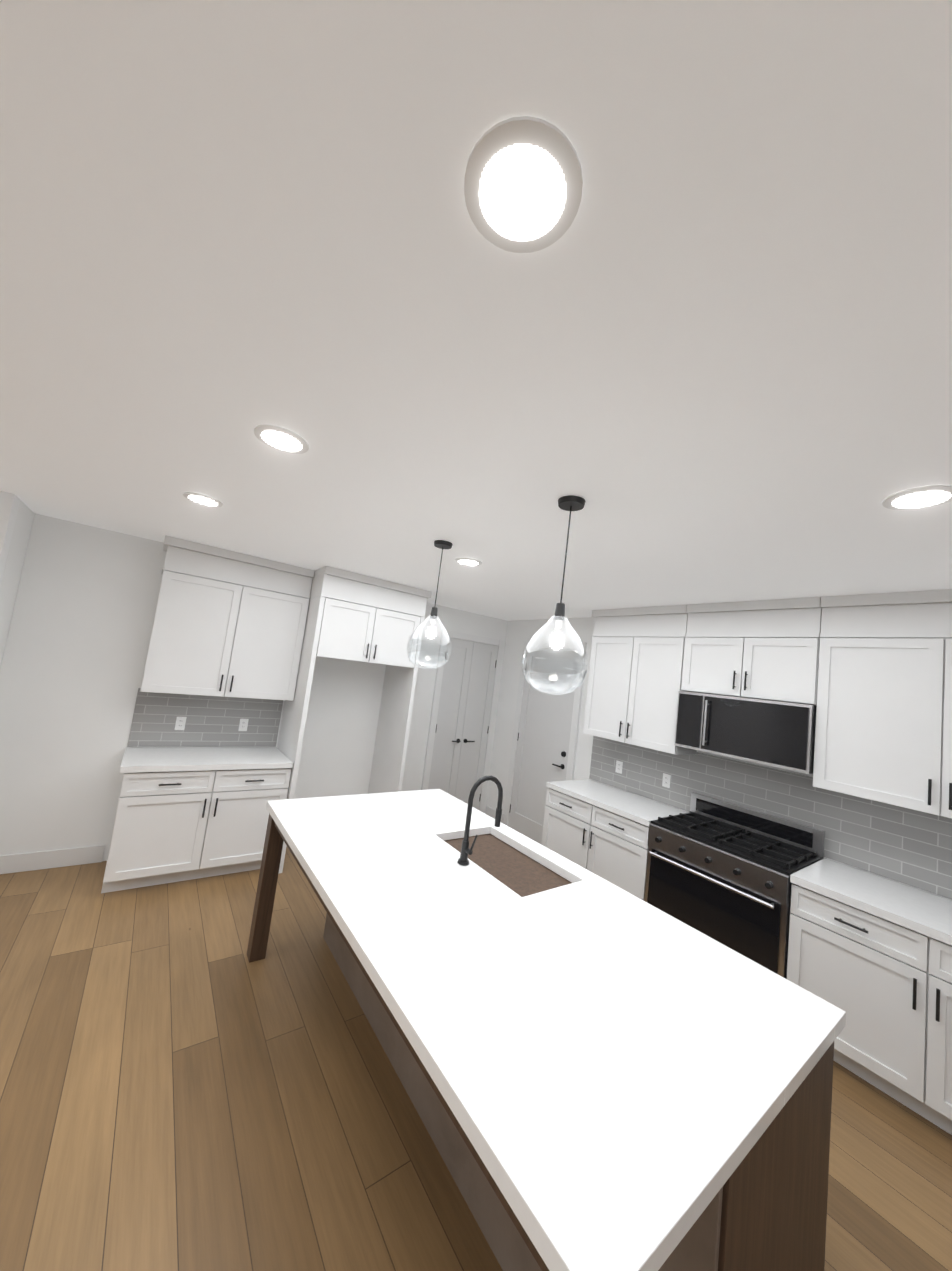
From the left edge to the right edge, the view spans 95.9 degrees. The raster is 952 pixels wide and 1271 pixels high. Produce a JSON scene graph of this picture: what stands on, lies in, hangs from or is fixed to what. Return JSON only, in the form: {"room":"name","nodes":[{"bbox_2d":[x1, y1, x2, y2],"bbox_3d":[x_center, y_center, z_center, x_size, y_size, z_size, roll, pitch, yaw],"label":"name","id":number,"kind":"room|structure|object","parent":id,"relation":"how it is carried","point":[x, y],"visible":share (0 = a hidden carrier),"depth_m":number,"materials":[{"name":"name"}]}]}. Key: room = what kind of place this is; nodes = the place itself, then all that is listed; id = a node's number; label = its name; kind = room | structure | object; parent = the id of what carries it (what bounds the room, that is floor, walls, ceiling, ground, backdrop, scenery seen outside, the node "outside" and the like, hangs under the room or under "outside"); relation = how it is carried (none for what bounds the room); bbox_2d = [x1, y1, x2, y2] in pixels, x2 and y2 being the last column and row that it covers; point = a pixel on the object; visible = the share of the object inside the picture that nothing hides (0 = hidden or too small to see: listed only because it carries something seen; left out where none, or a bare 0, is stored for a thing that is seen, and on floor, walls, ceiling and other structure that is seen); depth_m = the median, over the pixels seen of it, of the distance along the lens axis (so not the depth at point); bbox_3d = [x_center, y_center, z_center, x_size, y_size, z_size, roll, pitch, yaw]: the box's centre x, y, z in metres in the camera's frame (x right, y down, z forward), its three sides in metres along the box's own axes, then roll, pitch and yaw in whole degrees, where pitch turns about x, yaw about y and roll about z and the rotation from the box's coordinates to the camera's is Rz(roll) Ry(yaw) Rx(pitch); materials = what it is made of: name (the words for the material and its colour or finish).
{"room":"kitchen","nodes":[
{"label":"kitchen","id":0,"kind":"room"},
{"bbox_2d":[0,491,19,586],"bbox_3d":[-6.270,-0.180,0.527,7.618,2.680,0.140,11,-6,-36],"label":"wall","id":1,"kind":"structure","parent":0,"point":[9,504],"depth_m":2.81,"materials":[{"name":"paint"}]},
{"bbox_2d":[0,500,34,668],"bbox_3d":[-3.496,0.384,2.996,0.138,2.680,0.548,11,-6,-36],"label":"wall","id":2,"kind":"structure","parent":0,"point":[16,554],"depth_m":3.07,"materials":[{"name":"paint"}]},
{"bbox_2d":[0,513,507,860],"bbox_3d":[-1.658,0.754,4.601,4.778,2.680,0.140,11,-6,-36],"label":"wall","id":3,"kind":"structure","parent":0,"point":[76,651],"depth_m":3.47,"materials":[{"name":"paint"}]},
{"bbox_2d":[0,845,104,873],"bbox_3d":[-2.199,1.930,4.105,3.670,0.135,0.014,11,-6,-36],"label":"baseboard","id":4,"kind":"structure","parent":3,"relation":"attached to","point":[23,862],"depth_m":3.30,"materials":[{"name":"paint"}]},
{"bbox_2d":[175,717,186,729],"bbox_3d":[-2.612,0.777,3.794,0.072,0.116,0.006,11,-6,-36],"label":"electrical outlet","id":5,"kind":"object","parent":3,"relation":"attached to","point":[180,723],"visible":1,"depth_m":3.79,"materials":[{"name":"white plastic"}]},
{"bbox_2d":[127,688,282,746],"bbox_3d":[-2.421,0.773,3.946,1.160,0.490,0.008,11,-6,-36],"label":"backsplash","id":6,"kind":"structure","parent":3,"relation":"attached to","point":[212,721],"depth_m":3.90,"materials":[{"name":"tile"}]},
{"bbox_2d":[140,535,314,700],"bbox_3d":[-2.200,-0.095,3.868,1.180,1.257,0.390,11,-6,-36],"label":"upper cabinet","id":7,"kind":"object","parent":3,"relation":"attached to","point":[228,623],"visible":1,"depth_m":3.70,"materials":[{"name":"paint"}]},
{"bbox_2d":[238,719,248,730],"bbox_3d":[-2.214,0.852,4.087,0.072,0.116,0.006,11,-6,-36],"label":"electrical outlet","id":8,"kind":"object","parent":3,"relation":"attached to","point":[243,725],"visible":1,"depth_m":4.09,"materials":[{"name":"white plastic"}]},
{"bbox_2d":[421,629,503,812],"bbox_3d":[-0.153,1.177,5.576,1.014,2.385,0.067,11,-6,-36],"label":"double door","id":9,"kind":"structure","parent":3,"relation":"attached to","point":[461,729],"depth_m":5.60,"materials":[{"name":"paint"}]},
{"bbox_2d":[0,846,951,1270],"bbox_3d":[-0.988,1.836,-0.020,16.000,0.120,14.000,11,-6,-36],"label":"floor","id":10,"kind":"structure","parent":0,"point":[186,1084],"depth_m":1.77,"materials":[{"name":"brown wood"}]},
{"bbox_2d":[101,747,292,892],"bbox_3d":[-2.305,1.476,3.611,1.175,0.920,0.680,11,-6,-36],"label":"base cabinet","id":11,"kind":"object","parent":10,"relation":"on","point":[185,813],"visible":0.9,"depth_m":3.34,"materials":[{"name":"paint"}]},
{"bbox_2d":[277,566,431,873],"bbox_3d":[-1.275,0.780,4.344,1.105,2.677,0.720,11,-6,-36],"label":"tall cabinet","id":12,"kind":"object","parent":10,"relation":"on","point":[352,616],"visible":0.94,"depth_m":4.15,"materials":[{"name":"paint"}]},
{"bbox_2d":[247,816,833,1270],"bbox_3d":[-0.114,1.626,2.031,1.250,0.872,2.530,11,-6,-36],"label":"kitchen island","id":13,"kind":"object","parent":10,"relation":"on","point":[772,1216],"depth_m":1.33,"materials":[{"name":"wood"}]},
{"bbox_2d":[267,793,786,1270],"bbox_3d":[-0.269,1.131,1.917,0.760,0.046,2.570,11,-6,-36],"label":"island countertop","id":14,"kind":"structure","parent":13,"relation":"on","point":[606,1119],"depth_m":1.15,"materials":[{"name":"white stone"}]},
{"bbox_2d":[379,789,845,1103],"bbox_3d":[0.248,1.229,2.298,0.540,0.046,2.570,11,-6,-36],"label":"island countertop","id":15,"kind":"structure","parent":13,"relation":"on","point":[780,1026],"depth_m":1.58,"materials":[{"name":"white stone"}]},
{"bbox_2d":[457,776,502,865],"bbox_3d":[0.049,0.956,2.235,0.247,0.431,0.105,11,-6,-36],"label":"faucet","id":16,"kind":"object","parent":15,"relation":"on","point":[463,860],"depth_m":2.20,"materials":[{"name":"black metal"}]},
{"bbox_2d":[541,779,688,900],"bbox_3d":[1.210,1.933,3.896,0.676,0.920,1.095,11,-6,-36],"label":"base cabinet","id":17,"kind":"object","parent":10,"relation":"on","point":[599,829],"visible":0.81,"depth_m":3.70,"materials":[{"name":"paint"}]},
{"bbox_2d":[644,792,824,978],"bbox_3d":[1.796,1.840,3.075,0.712,1.100,0.902,11,-6,-36],"label":"range","id":18,"kind":"object","parent":10,"relation":"on","point":[720,871],"visible":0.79,"depth_m":2.94,"materials":[{"name":"black metal"}]},
{"bbox_2d":[787,858,951,1134],"bbox_3d":[2.419,1.934,2.252,0.676,0.920,1.145,11,-6,-36],"label":"base cabinet","id":19,"kind":"object","parent":10,"relation":"on","point":[870,954],"visible":0.98,"depth_m":2.24,"materials":[{"name":"paint"}]},
{"bbox_2d":[0,0,951,620],"bbox_3d":[-0.648,-0.932,0.230,16.000,0.120,14.000,11,-6,-36],"label":"ceiling","id":20,"kind":"structure","parent":0,"point":[698,350],"depth_m":0.92,"materials":[{"name":"paint"}]},
{"bbox_2d":[183,492,222,506],"bbox_3d":[-1.564,-0.776,2.461,0.196,0.010,0.196,11,-6,-36],"label":"recessed light","id":21,"kind":"object","parent":20,"relation":"in","point":[202,499],"visible":0.92,"depth_m":2.45,"materials":[{"name":"paint"}]},
{"bbox_2d":[254,424,308,453],"bbox_3d":[-0.745,-0.748,1.648,0.196,0.010,0.196,11,-6,-36],"label":"recessed light","id":22,"kind":"object","parent":20,"relation":"in","point":[282,439],"visible":1,"depth_m":1.64,"materials":[{"name":"paint"}]},
{"bbox_2d":[407,540,452,668],"bbox_3d":[-0.257,-0.190,2.701,0.281,0.808,0.281,11,-6,-36],"label":"pendant light","id":23,"kind":"object","parent":20,"relation":"hanging from","point":[431,630],"visible":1,"depth_m":2.68,"materials":[{"name":"clear glass"}]},
{"bbox_2d":[455,558,481,565],"bbox_3d":[-0.054,-0.531,3.111,0.196,0.010,0.196,11,-6,-36],"label":"recessed light","id":24,"kind":"object","parent":20,"relation":"in","point":[469,561],"visible":0.98,"depth_m":3.10,"materials":[{"name":"paint"}]},
{"bbox_2d":[464,116,582,252],"bbox_3d":[0.077,-0.732,0.713,0.196,0.010,0.196,11,-6,-36],"label":"recessed light","id":25,"kind":"object","parent":20,"relation":"in","point":[523,182],"visible":1,"depth_m":0.70,"materials":[{"name":"paint"}]},
{"bbox_2d":[521,495,587,694],"bbox_3d":[0.368,-0.170,1.846,0.281,0.848,0.281,11,-6,-36],"label":"pendant light","id":26,"kind":"object","parent":20,"relation":"hanging from","point":[570,503],"visible":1,"depth_m":1.82,"materials":[{"name":"clear glass"}]},
{"bbox_2d":[882,485,951,509],"bbox_3d":[1.557,-0.478,1.503,0.196,0.010,0.196,11,-6,-36],"label":"recessed light","id":27,"kind":"object","parent":20,"relation":"in","point":[922,497],"visible":0.98,"depth_m":1.50,"materials":[{"name":"paint"}]},
{"bbox_2d":[485,617,951,899],"bbox_3d":[1.771,1.126,4.044,0.140,2.680,5.100,11,-6,-36],"label":"wall","id":28,"kind":"structure","parent":0,"point":[518,632],"depth_m":5.67,"materials":[{"name":"paint"}]},
{"bbox_2d":[485,806,503,822],"bbox_3d":[0.614,2.372,5.162,0.014,0.135,1.612,11,-6,-36],"label":"baseboard","id":29,"kind":"structure","parent":28,"relation":"attached to","point":[490,812],"depth_m":5.71,"materials":[{"name":"paint"}]},
{"bbox_2d":[503,641,586,843],"bbox_3d":[0.787,1.255,5.170,0.067,2.385,1.030,11,-6,-36],"label":"door","id":30,"kind":"structure","parent":28,"relation":"attached to","point":[544,740],"depth_m":5.20,"materials":[{"name":"paint"}]},
{"bbox_2d":[615,760,622,773],"bbox_3d":[1.435,1.320,4.306,0.006,0.116,0.072,11,-6,-36],"label":"electrical outlet","id":31,"kind":"object","parent":28,"relation":"attached to","point":[619,764],"visible":1,"depth_m":4.30,"materials":[{"name":"white plastic"}]},
{"bbox_2d":[583,605,696,754],"bbox_3d":[1.550,0.385,4.076,0.390,1.257,0.985,11,-6,-36],"label":"upper cabinet","id":32,"kind":"object","parent":28,"relation":"attached to","point":[635,673],"visible":0.9,"depth_m":3.91,"materials":[{"name":"paint"}]},
{"bbox_2d":[662,773,670,787],"bbox_3d":[1.731,1.320,3.903,0.006,0.116,0.072,11,-6,-36],"label":"electrical outlet","id":33,"kind":"object","parent":28,"relation":"attached to","point":[666,780],"visible":1,"depth_m":3.90,"materials":[{"name":"white plastic"}]},
{"bbox_2d":[681,597,821,705],"bbox_3d":[2.146,0.123,3.333,0.390,0.727,0.910,11,-6,-36],"label":"upper cabinet","id":34,"kind":"object","parent":28,"relation":"attached to","point":[763,649],"visible":0.96,"depth_m":3.17,"materials":[{"name":"paint"}]},
{"bbox_2d":[674,691,816,773],"bbox_3d":[2.048,0.702,3.261,0.455,0.445,0.902,11,-6,-36],"label":"over-the-range microwave","id":35,"kind":"object","parent":34,"relation":"attached to","point":[778,734],"visible":0.98,"depth_m":3.08,"materials":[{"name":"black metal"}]},
{"bbox_2d":[589,736,951,898],"bbox_3d":[2.177,1.270,3.325,0.008,0.515,3.160,11,-6,-36],"label":"backsplash","id":36,"kind":"structure","parent":28,"relation":"attached to","point":[910,847],"depth_m":3.06,"materials":[{"name":"tile"}]},
{"bbox_2d":[813,589,951,818],"bbox_3d":[2.724,0.385,2.479,0.390,1.257,1.141,11,-6,-36],"label":"upper cabinet","id":37,"kind":"object","parent":28,"relation":"attached to","point":[883,731],"visible":0.98,"depth_m":2.57,"materials":[{"name":"paint"}]}
]}

